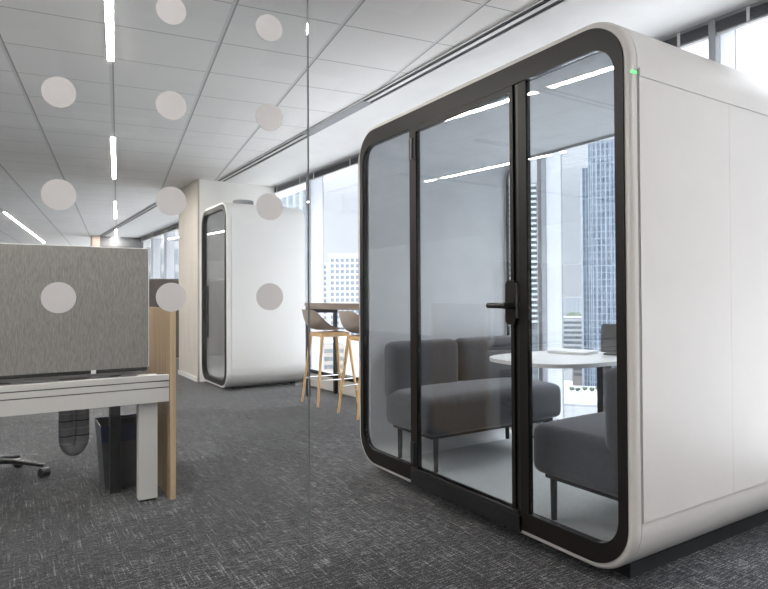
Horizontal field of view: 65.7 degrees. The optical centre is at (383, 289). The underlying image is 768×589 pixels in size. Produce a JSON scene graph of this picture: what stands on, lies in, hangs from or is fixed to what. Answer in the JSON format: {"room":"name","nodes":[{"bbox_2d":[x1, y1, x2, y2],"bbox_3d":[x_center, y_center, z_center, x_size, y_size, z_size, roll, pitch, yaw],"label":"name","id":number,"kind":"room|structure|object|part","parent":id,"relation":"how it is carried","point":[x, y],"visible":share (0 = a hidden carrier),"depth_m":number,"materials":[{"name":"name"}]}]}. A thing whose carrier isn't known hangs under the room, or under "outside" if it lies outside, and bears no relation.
{"room":"open-plan office","nodes":[
{"label":"open-plan office","id":0,"kind":"room"},
{"bbox_2d":[41,76,75,107],"bbox_3d":[-0.794,-0.480,1.454,0.073,0.075,0.016,0,-1,-24],"label":"decal","id":1,"kind":"object","parent":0,"point":[59,92],"depth_m":1.45},
{"bbox_2d":[41,179,75,209],"bbox_3d":[-0.792,-0.230,1.451,0.073,0.074,0.016,0,-1,-24],"label":"decal","id":2,"kind":"object","parent":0,"point":[58,194],"depth_m":1.44},
{"bbox_2d":[41,282,75,312],"bbox_3d":[-0.791,0.019,1.448,0.072,0.073,0.016,0,-1,-24],"label":"decal","id":3,"kind":"object","parent":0,"point":[57,297],"depth_m":1.44},
{"bbox_2d":[100,236,142,247],"bbox_3d":[-6.971,-0.006,15.791,1.070,2.760,0.150,0,-1,-32],"label":"wall","id":4,"kind":"structure","parent":0,"point":[105,241],"depth_m":15.73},
{"bbox_2d":[91,235,99,246],"bbox_3d":[-7.513,-0.007,15.479,0.180,2.760,0.400,0,-1,-32],"label":"trim","id":5,"kind":"structure","parent":4,"relation":"attached to","point":[95,240],"depth_m":15.33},
{"bbox_2d":[100,202,156,235],"bbox_3d":[-5.246,-1.434,12.260,0.122,0.010,7.504,0,-1,-33],"label":"trim","id":6,"kind":"structure","parent":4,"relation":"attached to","point":[152,206],"depth_m":12.03,"materials":[{"name":"white metal"}]},
{"bbox_2d":[140,234,150,241],"bbox_3d":[-6.199,-1.339,15.500,0.038,0.109,1.157,0,-1,-34],"label":"blind","id":7,"kind":"object","parent":4,"relation":"attached to","point":[147,237],"visible":0.94,"depth_m":15.47,"materials":[{"name":"grey fabric"}]},
{"bbox_2d":[151,235,160,278],"bbox_3d":[-6.104,-0.014,15.516,0.262,2.760,1.205,0,-1,-34],"label":"window","id":8,"kind":"structure","parent":4,"relation":"in","point":[155,242],"depth_m":15.04,"materials":[{"name":"clear glass"}]},
{"bbox_2d":[164,230,174,278],"bbox_3d":[-5.402,-0.031,14.481,0.262,2.760,1.305,0,-1,-34],"label":"window","id":9,"kind":"structure","parent":0,"point":[169,238],"depth_m":13.96,"materials":[{"name":"clear glass"}]},
{"bbox_2d":[151,229,163,237],"bbox_3d":[-5.497,-1.355,14.465,0.038,0.109,1.257,0,-1,-34],"label":"blind","id":10,"kind":"object","parent":9,"relation":"attached to","point":[161,232],"visible":0.98,"depth_m":14.45,"materials":[{"name":"grey fabric"}]},
{"bbox_2d":[156,0,185,24],"bbox_3d":[-0.560,-0.726,1.562,0.072,0.068,0.016,0,-1,-24],"label":"decal","id":11,"kind":"object","parent":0,"point":[172,12],"depth_m":1.56},
{"bbox_2d":[156,91,185,119],"bbox_3d":[-0.558,-0.480,1.559,0.071,0.075,0.016,0,-1,-24],"label":"decal","id":12,"kind":"object","parent":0,"point":[170,105],"depth_m":1.55},
{"bbox_2d":[156,187,186,215],"bbox_3d":[-0.556,-0.229,1.556,0.074,0.074,0.016,0,-1,-24],"label":"decal","id":13,"kind":"object","parent":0,"point":[171,201],"depth_m":1.55},
{"bbox_2d":[156,283,186,311],"bbox_3d":[-0.555,0.021,1.553,0.074,0.073,0.016,0,-1,-24],"label":"decal","id":14,"kind":"object","parent":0,"point":[170,297],"depth_m":1.55},
{"bbox_2d":[179,179,275,381],"bbox_3d":[-2.336,-0.117,8.837,1.133,2.760,1.060,0,-1,-32],"label":"wall","id":15,"kind":"structure","parent":0,"point":[201,195],"depth_m":8.35,"materials":[{"name":"white paint"}]},
{"bbox_2d":[178,370,197,381],"bbox_3d":[-2.815,1.231,8.514,0.015,0.060,1.060,0,-1,-32],"label":"baseboard","id":16,"kind":"structure","parent":15,"relation":"attached to","point":[180,372],"depth_m":8.43,"materials":[{"name":"white laminate"}]},
{"bbox_2d":[295,174,323,382],"bbox_3d":[-1.232,-0.130,8.333,0.262,2.760,1.155,0,-1,-34],"label":"window","id":17,"kind":"structure","parent":15,"relation":"in","point":[316,187],"depth_m":7.87,"materials":[{"name":"clear glass"}]},
{"bbox_2d":[274,175,305,192],"bbox_3d":[-1.327,-1.461,8.317,0.038,0.094,1.107,0,-1,-34],"label":"blind","id":18,"kind":"object","parent":17,"relation":"attached to","point":[301,180],"visible":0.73,"depth_m":8.25,"materials":[{"name":"grey fabric"}]},
{"bbox_3d":[-1.326,-1.419,8.317,0.032,0.009,1.103,0,-1,-34],"label":"rail","id":19,"kind":"part","parent":18,"relation":"part of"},
{"bbox_2d":[255,14,281,41],"bbox_3d":[-0.325,-0.730,1.667,0.073,0.076,0.016,0,-1,-24],"label":"decal","id":20,"kind":"object","parent":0,"point":[268,27],"depth_m":1.66},
{"bbox_2d":[256,104,282,130],"bbox_3d":[-0.322,-0.479,1.665,0.073,0.074,0.016,0,-1,-24],"label":"decal","id":21,"kind":"object","parent":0,"point":[268,116],"depth_m":1.66},
{"bbox_2d":[256,193,282,219],"bbox_3d":[-0.321,-0.231,1.662,0.073,0.073,0.016,0,-1,-24],"label":"decal","id":22,"kind":"object","parent":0,"point":[269,206],"depth_m":1.65},
{"bbox_2d":[256,283,282,309],"bbox_3d":[-0.321,0.019,1.658,0.073,0.072,0.016,0,-1,-24],"label":"decal","id":23,"kind":"object","parent":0,"point":[269,296],"depth_m":1.65},
{"bbox_2d":[307,0,310,588],"bbox_3d":[-0.218,0.009,1.704,0.005,1.677,0.016,0,-1,-24],"label":"glass","id":24,"kind":"object","parent":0,"point":[307,0],"depth_m":1.70,"materials":[{"name":"clear glass"}]},
{"bbox_2d":[310,154,359,396],"bbox_3d":[-0.541,-0.146,7.314,0.262,2.760,1.315,0,-1,-34],"label":"window","id":25,"kind":"structure","parent":0,"point":[328,385],"depth_m":7.22,"materials":[{"name":"clear glass"}]},
{"bbox_2d":[309,155,357,180],"bbox_3d":[-0.637,-1.478,7.298,0.038,0.094,1.267,0,-1,-34],"label":"blind","id":26,"kind":"object","parent":25,"relation":"attached to","point":[352,161],"visible":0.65,"depth_m":7.22,"materials":[{"name":"grey fabric"}]},
{"bbox_3d":[-0.612,1.152,7.272,0.080,0.164,1.237,0,-1,-34],"label":"sill","id":27,"kind":"part","parent":25,"relation":"part of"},
{"bbox_2d":[0,0,763,247],"bbox_3d":[-7.300,-1.544,9.019,10.250,0.150,29.000,0,-1,-32],"label":"ceiling","id":28,"kind":"structure","parent":0,"point":[216,59],"depth_m":4.42,"materials":[{"name":"metal"}]},
{"bbox_2d":[3,212,34,235],"bbox_3d":[-8.029,-1.411,13.214,0.052,0.006,4.600,0,-1,-24],"label":"recessed light","id":29,"kind":"object","parent":28,"relation":"in","point":[7,214],"visible":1,"depth_m":12.66,"materials":[{"name":"white plastic"}]},
{"bbox_2d":[104,0,114,60],"bbox_3d":[-1.403,-1.572,3.028,0.051,0.006,2.230,0,-1,-24],"label":"recessed light","id":30,"kind":"object","parent":28,"relation":"in","point":[108,4],"visible":1,"depth_m":3.56,"materials":[{"name":"white plastic"}]},
{"bbox_2d":[110,137,115,178],"bbox_3d":[-3.183,-1.513,7.007,0.051,0.006,2.230,0,-1,-24],"label":"recessed light","id":31,"kind":"object","parent":28,"relation":"in","point":[112,140],"visible":1,"depth_m":6.73,"materials":[{"name":"white plastic"}]},
{"bbox_2d":[113,202,116,217],"bbox_3d":[-4.963,-1.454,10.987,0.051,0.006,2.230,0,-1,-24],"label":"recessed light","id":32,"kind":"object","parent":28,"relation":"in","point":[114,203],"visible":1,"depth_m":10.81,"materials":[{"name":"white plastic"}]},
{"bbox_2d":[114,202,115,217],"bbox_3d":[-4.963,-1.454,10.987,0.038,0.005,2.210,0,-1,-24],"label":"diffuser","id":33,"kind":"object","parent":32,"relation":"attached to","point":[114,202],"depth_m":10.87,"materials":[{"name":"white plastic"}]},
{"bbox_2d":[216,0,567,181],"bbox_3d":[0.606,-1.570,3.745,0.122,0.012,10.651,0,-1,-33],"label":"trim","id":34,"kind":"structure","parent":28,"relation":"attached to","point":[539,7],"depth_m":4.26,"materials":[{"name":"grey metal"}]},
{"bbox_2d":[0,357,767,588],"bbox_3d":[-7.285,1.390,8.982,10.250,0.200,29.000,0,-1,-32],"label":"floor","id":35,"kind":"structure","parent":0,"point":[238,517],"depth_m":2.96,"materials":[{"name":"grey carpet"}]},
{"bbox_2d":[0,383,50,477],"bbox_3d":[-2.498,0.674,3.684,0.681,1.049,0.652,-1,-1,38],"label":"chair","id":36,"kind":"object","parent":35,"relation":"on","point":[17,462],"visible":0.35,"depth_m":3.78,"materials":[{"name":"black plastic"}]},
{"bbox_3d":[-2.478,1.098,3.876,0.052,0.078,0.304,0,-1,0],"label":"leg","id":37,"kind":"part","parent":36,"relation":"part of","materials":[{"name":"black metal"}]},
{"bbox_3d":[-2.315,1.096,3.758,0.304,0.078,0.052,0,-1,-18],"label":"leg","id":38,"kind":"part","parent":36,"relation":"part of","materials":[{"name":"black metal"}]},
{"bbox_2d":[0,307,175,501],"bbox_3d":[-2.260,0.649,3.119,2.103,1.083,0.696,0,-1,-32],"label":"desk","id":39,"kind":"object","parent":35,"relation":"on","point":[153,392],"visible":0.86,"depth_m":3.34,"materials":[{"name":"white metal"}]},
{"bbox_2d":[0,375,134,385],"bbox_3d":[-2.141,0.526,2.896,1.745,0.082,0.095,0,-1,-32],"label":"cable tray","id":40,"kind":"object","parent":39,"relation":"on","point":[68,377],"depth_m":3.18,"materials":[{"name":"metal"}]},
{"bbox_2d":[58,377,89,455],"bbox_3d":[-1.771,0.719,3.400,0.162,0.464,0.082,0,-1,-32],"label":"spine","id":41,"kind":"object","parent":39,"relation":"hanging from","point":[73,425],"visible":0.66,"depth_m":3.38,"materials":[{"name":"grey plastic"}]},
{"bbox_2d":[0,243,148,379],"bbox_3d":[-2.171,0.109,2.853,1.974,0.688,0.042,0,-1,-32],"label":"screen","id":42,"kind":"object","parent":39,"relation":"on","point":[106,329],"visible":1,"depth_m":3.17,"materials":[{"name":"grey fabric"}]},
{"bbox_3d":[-2.174,0.444,2.849,1.960,0.019,0.032,0,-1,-32],"label":"rail","id":43,"kind":"part","parent":42,"relation":"part of","materials":[{"name":"black metal"}]},
{"bbox_3d":[-1.589,0.840,3.510,0.055,0.706,0.055,0,-1,-32],"label":"leg","id":44,"kind":"part","parent":39,"relation":"part of","materials":[{"name":"black metal"}]},
{"bbox_3d":[-1.344,0.831,3.376,0.100,0.694,0.063,0,-1,-32],"label":"leg","id":45,"kind":"part","parent":39,"relation":"part of","materials":[{"name":"white metal"}]},
{"bbox_3d":[-1.383,0.652,3.673,0.030,1.083,0.693,0,-1,-32],"label":"panel","id":46,"kind":"part","parent":39,"relation":"part of","materials":[{"name":"brown wood"}]},
{"bbox_2d":[94,414,136,489],"bbox_3d":[-1.629,1.002,3.709,0.289,0.385,0.299,0,-1,-32],"label":"waste bin","id":47,"kind":"object","parent":35,"relation":"on","point":[128,423],"visible":0.53,"depth_m":3.60,"materials":[{"name":"black plastic"}]},
{"bbox_2d":[149,279,178,357],"bbox_3d":[-4.272,0.554,10.160,2.000,1.470,0.760,0,-1,-32],"label":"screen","id":48,"kind":"object","parent":35,"relation":"on","point":[154,284],"visible":0.02,"depth_m":10.03,"materials":[{"name":"brown fabric"}]},
{"bbox_2d":[201,200,304,388],"bbox_3d":[-1.776,0.055,7.881,1.087,2.385,1.119,0,-1,-32],"label":"booth","id":49,"kind":"object","parent":35,"relation":"on","point":[245,344],"visible":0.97,"depth_m":7.48,"materials":[{"name":"white lacquered metal"},{"name":"glass"},{"name":"dark bronze metal"}]},
{"bbox_3d":[-2.375,0.136,7.886,0.080,0.254,0.026,0,-1,-32],"label":"handle","id":50,"kind":"part","parent":49,"relation":"part of","materials":[{"name":"black metal"}]},
{"bbox_3d":[-2.348,0.291,7.904,0.012,0.680,0.085,0,-1,-32],"label":"handle plate","id":51,"kind":"part","parent":49,"relation":"part of","materials":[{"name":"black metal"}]},
{"bbox_3d":[-2.167,0.069,7.637,0.058,2.234,1.064,0,-1,-32],"label":"frame","id":52,"kind":"part","parent":49,"relation":"part of","materials":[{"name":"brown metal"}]},
{"bbox_3d":[-2.163,0.069,7.640,0.052,2.285,1.115,0,-1,-32],"label":"trim","id":53,"kind":"part","parent":49,"relation":"part of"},
{"bbox_2d":[233,200,252,204],"bbox_3d":[-1.818,-1.107,7.678,0.260,0.065,0.260,0,-1,-32],"label":"roof vent","id":54,"kind":"object","parent":49,"relation":"attached to","point":[250,202],"depth_m":7.56,"materials":[{"name":"grey metal"}]},
{"bbox_3d":[-1.430,0.046,7.440,0.967,1.812,0.004,0,-1,-32],"label":"panel","id":55,"kind":"part","parent":49,"relation":"part of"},
{"bbox_2d":[301,309,357,406],"bbox_3d":[-0.609,0.719,6.460,0.548,1.013,0.452,0,-1,-32],"label":"bar stool","id":56,"kind":"object","parent":35,"relation":"on","point":[317,322],"visible":0.84,"depth_m":6.35,"materials":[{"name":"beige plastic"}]},
{"bbox_3d":[-0.841,0.853,6.507,0.134,0.749,0.037,0,-1,7],"label":"leg","id":57,"kind":"part","parent":56,"relation":"part of","materials":[{"name":"brown wood"}]},
{"bbox_3d":[-0.665,0.848,6.227,0.037,0.749,0.134,-1,-1,19],"label":"leg","id":58,"kind":"part","parent":56,"relation":"part of","materials":[{"name":"brown wood"}]},
{"bbox_3d":[-0.592,0.481,6.474,0.330,0.045,0.290,0,-1,-32],"label":"seat frame","id":59,"kind":"part","parent":56,"relation":"part of","materials":[{"name":"brown wood"}]},
{"bbox_3d":[-0.515,0.854,6.713,0.037,0.749,0.134,-1,-1,19],"label":"leg","id":60,"kind":"part","parent":56,"relation":"part of","materials":[{"name":"brown wood"}]},
{"bbox_3d":[-0.339,0.849,6.432,0.134,0.749,0.037,0,-1,7],"label":"leg","id":61,"kind":"part","parent":56,"relation":"part of","materials":[{"name":"brown wood"}]},
{"bbox_2d":[304,303,358,396],"bbox_3d":[-0.114,0.678,5.992,0.405,1.076,2.380,0,-1,-32],"label":"bar table","id":62,"kind":"object","parent":35,"relation":"on","point":[333,308],"visible":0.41,"depth_m":6.86,"materials":[{"name":"black metal"}]},
{"bbox_3d":[-0.877,0.726,6.870,0.040,1.010,0.040,0,-1,-32],"label":"leg","id":63,"kind":"part","parent":62,"relation":"part of","materials":[{"name":"black metal"}]},
{"bbox_3d":[-0.729,0.246,6.971,0.314,0.050,0.040,0,-1,-32],"label":"rail","id":64,"kind":"part","parent":62,"relation":"part of","materials":[{"name":"black metal"}]},
{"bbox_3d":[-0.577,0.727,7.059,0.040,1.010,0.040,0,-1,-32],"label":"leg","id":65,"kind":"part","parent":62,"relation":"part of","materials":[{"name":"black metal"}]},
{"bbox_3d":[0.034,0.981,6.087,0.028,0.030,2.249,0,-1,-32],"label":"foot rail","id":66,"kind":"part","parent":62,"relation":"part of","materials":[{"name":"black metal"}]},
{"bbox_2d":[337,311,359,419],"bbox_3d":[-0.164,0.709,5.818,0.548,1.013,0.452,0,-1,-32],"label":"bar stool","id":67,"kind":"object","parent":35,"relation":"on","point":[350,320],"visible":0.56,"depth_m":5.68,"materials":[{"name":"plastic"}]},
{"bbox_3d":[-0.396,0.843,5.866,0.134,0.749,0.037,0,-1,7],"label":"leg","id":68,"kind":"part","parent":67,"relation":"part of","materials":[{"name":"brown wood"}]},
{"bbox_3d":[-0.147,0.471,5.833,0.330,0.045,0.290,0,-1,-32],"label":"seat frame","id":69,"kind":"part","parent":67,"relation":"part of","materials":[{"name":"brown wood"}]},
{"bbox_3d":[-0.220,0.838,5.586,0.037,0.749,0.134,-1,-1,19],"label":"leg","id":70,"kind":"part","parent":67,"relation":"part of","materials":[{"name":"brown wood"}]},
{"bbox_2d":[359,22,767,578],"bbox_3d":[0.894,0.060,3.411,1.381,2.236,2.080,0,-1,-32],"label":"pod","id":71,"kind":"object","parent":35,"relation":"on","point":[689,130],"visible":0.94,"depth_m":2.66,"materials":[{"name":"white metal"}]},
{"bbox_3d":[0.174,0.041,3.433,0.028,1.945,0.041,0,-1,-32],"label":"door post","id":72,"kind":"part","parent":71,"relation":"part of","materials":[{"name":"brown metal"}]},
{"bbox_3d":[0.396,0.035,3.073,0.031,1.941,0.798,0,-1,-32],"label":"door","id":73,"kind":"part","parent":71,"relation":"part of","materials":[{"name":"clear glass"}]},
{"bbox_3d":[0.397,1.017,3.057,0.042,0.018,0.841,0,-1,-32],"label":"kick rail","id":74,"kind":"part","parent":71,"relation":"part of","materials":[{"name":"black metal"}]},
{"bbox_2d":[384,335,560,472],"bbox_3d":[0.604,0.716,3.982,1.130,0.757,0.540,0,-1,-32],"label":"sofa","id":75,"kind":"object","parent":71,"relation":"on","point":[463,392],"visible":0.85,"depth_m":3.84,"materials":[{"name":"grey fabric"}]},
{"bbox_3d":[0.105,0.993,3.882,0.034,0.205,0.034,0,-1,-32],"label":"leg","id":76,"kind":"part","parent":75,"relation":"part of","materials":[{"name":"black metal"}]},
{"bbox_3d":[0.257,0.533,4.003,0.562,0.387,0.140,0,-1,-32],"label":"backrest","id":77,"kind":"part","parent":75,"relation":"part of","materials":[{"name":"grey fabric"}]},
{"bbox_3d":[0.310,0.988,3.557,0.034,0.205,0.034,0,-1,-32],"label":"leg","id":78,"kind":"part","parent":75,"relation":"part of","materials":[{"name":"black metal"}]},
{"bbox_3d":[0.608,0.880,3.976,1.030,0.028,0.420,0,-1,-32],"label":"seat frame","id":79,"kind":"part","parent":75,"relation":"part of","materials":[{"name":"black metal"}]},
{"bbox_3d":[0.611,0.750,3.971,1.130,0.248,0.515,0,-1,-32],"label":"seat","id":80,"kind":"part","parent":75,"relation":"part of","materials":[{"name":"grey fabric"}]},
{"bbox_3d":[0.737,0.534,4.305,0.562,0.387,0.140,0,-1,-32],"label":"backrest","id":81,"kind":"part","parent":75,"relation":"part of","materials":[{"name":"grey fabric"}]},
{"bbox_3d":[0.909,0.996,4.388,0.034,0.205,0.034,0,-1,-32],"label":"leg","id":82,"kind":"part","parent":75,"relation":"part of","materials":[{"name":"black metal"}]},
{"bbox_3d":[0.389,0.030,3.091,0.037,2.120,1.997,0,-1,-32],"label":"frame","id":83,"kind":"part","parent":71,"relation":"part of","materials":[{"name":"brown metal"}]},
{"bbox_3d":[0.394,0.029,3.096,0.036,2.176,2.060,0,-1,-32],"label":"trim","id":84,"kind":"part","parent":71,"relation":"part of","materials":[{"name":"black metal"}]},
{"bbox_3d":[0.535,0.073,2.743,0.062,0.038,0.127,0,-1,-32],"label":"lever","id":85,"kind":"part","parent":71,"relation":"part of","materials":[{"name":"black metal"}]},
{"bbox_3d":[0.584,0.060,2.735,0.010,0.203,0.064,0,-1,-32],"label":"handle plate","id":86,"kind":"part","parent":71,"relation":"part of","materials":[{"name":"brown metal"}]},
{"bbox_3d":[0.608,0.051,2.712,0.020,0.160,0.010,0,-1,-32],"label":"strike plate","id":87,"kind":"part","parent":71,"relation":"part of","materials":[{"name":"metal"}]},
{"bbox_3d":[0.640,0.029,2.692,0.028,1.945,0.049,0,-1,-32],"label":"door post","id":88,"kind":"part","parent":71,"relation":"part of","materials":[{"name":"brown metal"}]},
{"bbox_2d":[490,351,616,412],"bbox_3d":[1.060,0.740,3.493,0.860,0.692,0.670,0,-1,-32],"label":"table","id":89,"kind":"object","parent":71,"relation":"on","point":[540,359],"visible":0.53,"depth_m":3.40,"materials":[{"name":"white laminate"}]},
{"bbox_2d":[547,348,597,354],"bbox_3d":[1.177,0.388,3.713,0.260,0.016,0.200,-1,-1,43],"label":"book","id":90,"kind":"object","parent":89,"relation":"on","point":[559,350],"visible":1,"depth_m":3.66,"materials":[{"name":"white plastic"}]},
{"bbox_3d":[1.369,0.760,3.687,0.090,0.630,0.044,0,-1,-32],"label":"post","id":91,"kind":"part","parent":89,"relation":"part of","materials":[{"name":"black metal"}]},
{"bbox_2d":[601,324,616,355],"bbox_3d":[1.430,0.300,3.563,0.260,0.184,0.095,-1,-1,38],"label":"monitor","id":92,"kind":"object","parent":89,"relation":"on","point":[608,331],"visible":0.45,"depth_m":3.62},
{"bbox_3d":[1.448,0.032,3.760,0.025,2.075,1.958,0,-1,-32],"label":"frame","id":93,"kind":"part","parent":71,"relation":"part of","materials":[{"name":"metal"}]},
{"bbox_2d":[533,366,617,519],"bbox_3d":[1.305,0.699,2.883,1.130,0.757,0.540,0,-1,-32],"label":"sofa","id":94,"kind":"object","parent":71,"relation":"on","point":[581,452],"visible":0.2,"depth_m":2.58,"materials":[{"name":"grey fabric"}]},
{"bbox_3d":[0.798,0.976,2.795,0.034,0.205,0.034,0,-1,-32],"label":"leg","id":95,"kind":"part","parent":94,"relation":"part of","materials":[{"name":"black metal"}]},
{"bbox_3d":[1.299,0.733,2.893,1.130,0.248,0.515,0,-1,-32],"label":"seat","id":96,"kind":"part","parent":94,"relation":"part of","materials":[{"name":"grey fabric"}]},
{"bbox_3d":[1.303,0.863,2.885,1.030,0.028,0.420,0,-1,-32],"label":"seat frame","id":97,"kind":"part","parent":94,"relation":"part of","materials":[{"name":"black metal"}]},
{"bbox_3d":[1.170,0.510,2.564,0.562,0.387,0.140,0,-1,-32],"label":"backrest","id":98,"kind":"part","parent":94,"relation":"part of","materials":[{"name":"grey fabric"}]},
{"bbox_3d":[1.230,0.035,2.401,0.628,1.678,0.006,0,-1,-32],"label":"panel","id":99,"kind":"part","parent":71,"relation":"part of","materials":[{"name":"white plastic"}]},
{"bbox_3d":[1.753,0.036,2.731,0.606,1.678,0.006,0,-1,-32],"label":"panel","id":100,"kind":"part","parent":71,"relation":"part of","materials":[{"name":"white plastic"}]},
{"bbox_2d":[509,151,564,431],"bbox_3d":[0.930,-0.180,5.145,0.262,2.760,1.315,0,-1,-34],"label":"window","id":101,"kind":"structure","parent":0,"point":[549,167],"depth_m":4.60,"materials":[{"name":"clear glass"}]},
{"bbox_2d":[542,18,736,422],"bbox_3d":[1.666,-0.198,4.060,0.262,2.760,1.315,0,-1,-34],"label":"window","id":102,"kind":"structure","parent":0,"point":[722,48],"depth_m":3.52,"materials":[{"name":"clear glass"}]},
{"bbox_2d":[659,21,707,48],"bbox_3d":[1.570,-1.530,4.044,0.038,0.094,1.267,0,-1,-34],"label":"blind","id":103,"kind":"object","parent":102,"relation":"attached to","point":[698,33],"visible":0.29,"depth_m":3.61,"materials":[{"name":"black fabric"}]},
{"bbox_3d":[1.572,-1.487,4.045,0.032,0.009,1.263,0,-1,-34],"label":"rail","id":104,"kind":"part","parent":103,"relation":"part of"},
{"bbox_3d":[-4.672,-0.048,13.404,0.262,2.760,1.305,0,-1,-34],"label":"window","id":105,"kind":"structure","parent":0,"visible":0},
{"bbox_2d":[164,223,178,233],"bbox_3d":[-4.767,-1.373,13.388,0.038,0.109,1.257,0,-1,-34],"label":"blind","id":106,"kind":"object","parent":105,"relation":"attached to","point":[174,227],"visible":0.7,"depth_m":13.38,"materials":[{"name":"grey fabric"}]},
{"bbox_3d":[2.401,-0.215,2.976,0.262,2.760,1.315,0,-1,-34],"label":"window","id":107,"kind":"structure","parent":0,"visible":0},
{"bbox_2d":[716,0,767,34],"bbox_3d":[2.306,-1.547,2.960,0.038,0.094,1.267,0,-1,-34],"label":"blind","id":108,"kind":"object","parent":107,"relation":"attached to","point":[758,11],"visible":1,"depth_m":3.36,"materials":[{"name":"black fabric"}]},
{"bbox_3d":[2.307,-1.586,2.961,0.034,0.017,1.267,0,-1,-34],"label":"head rail","id":109,"kind":"part","parent":108,"relation":"part of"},
{"bbox_3d":[2.307,-1.505,2.960,0.032,0.009,1.263,0,-1,-34],"label":"rail","id":110,"kind":"part","parent":108,"relation":"part of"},
{"label":"outside","id":111,"kind":"structure","parent":0,"visible":0},
{"bbox_2d":[564,381,571,384],"bbox_3d":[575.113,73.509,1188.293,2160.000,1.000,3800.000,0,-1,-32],"label":"ground","id":112,"kind":"structure","parent":111,"point":[565,382],"depth_m":418.42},
{"bbox_2d":[280,189,305,365],"bbox_3d":[-37.171,10.662,229.413,19.457,107.080,20.700,0,-1,-9],"label":"office tower","id":113,"kind":"structure","parent":112,"relation":"on","point":[296,200],"depth_m":220.94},
{"bbox_2d":[324,339,344,372],"bbox_3d":[-25.263,44.501,280.372,13.614,40.558,22.100,0,-1,-5],"label":"office building","id":114,"kind":"structure","parent":112,"relation":"on","point":[328,343],"depth_m":269.72,"materials":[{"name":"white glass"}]},
{"bbox_2d":[324,253,358,376],"bbox_3d":[-7.547,22.986,329.549,54.141,84.628,20.300,0,-1,-1],"label":"apartment block","id":115,"kind":"object","parent":112,"relation":"on","point":[341,277],"visible":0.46,"depth_m":319.75,"materials":[{"name":"white concrete"}]},
{"bbox_2d":[509,181,538,380],"bbox_3d":[77.088,2.457,337.931,21.853,125.012,19.600,0,-1,13],"label":"tower","id":116,"kind":"structure","parent":112,"relation":"on","point":[534,235],"depth_m":327.89,"materials":[{"name":"white glass"}]},
{"bbox_2d":[563,297,580,315],"bbox_3d":[282.826,41.558,923.440,54.454,59.315,50.000,-1,-1,17],"label":"grid building","id":117,"kind":"structure","parent":112,"relation":"on","point":[570,304],"depth_m":897.42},
{"bbox_2d":[564,316,581,380],"bbox_3d":[137.618,43.116,443.769,21.681,45.718,30.100,-1,-1,17],"label":"office block","id":118,"kind":"object","parent":112,"relation":"on","point":[572,324],"visible":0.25,"depth_m":428.91,"materials":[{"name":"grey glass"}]},
{"bbox_2d":[567,311,580,315],"bbox_3d":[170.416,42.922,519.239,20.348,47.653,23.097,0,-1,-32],"label":"tree","id":119,"kind":"object","parent":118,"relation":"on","point":[573,313],"visible":0.16,"depth_m":520.21,"materials":[{"name":"green plant"}]},
{"bbox_2d":[572,368,581,385],"bbox_3d":[126.925,53.965,383.797,10.084,22.634,20.100,-1,-1,18],"label":"building","id":120,"kind":"structure","parent":112,"relation":"on","point":[576,372],"depth_m":375.01,"materials":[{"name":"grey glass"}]},
{"bbox_2d":[564,385,596,417],"bbox_3d":[95.680,57.527,288.841,28.182,13.463,58.000,-1,-1,18],"label":"warehouse","id":121,"kind":"structure","parent":112,"relation":"on","point":[581,402],"depth_m":268.80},
{"bbox_2d":[580,138,616,385],"bbox_3d":[147.089,-10.558,346.406,59.113,150.525,34.500,-1,-1,23],"label":"skyscraper","id":122,"kind":"structure","parent":112,"relation":"on","point":[597,181],"depth_m":339.21,"materials":[{"name":"glass"}]},
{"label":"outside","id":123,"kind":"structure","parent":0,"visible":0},
{"bbox_2d":[148,236,178,278],"bbox_3d":[-47.313,19.966,119.056,19.412,85.819,20.000,0,-1,-22],"label":"banded building","id":124,"kind":"structure","parent":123,"point":[176,238],"depth_m":111.15,"materials":[{"name":"white"}]}
]}

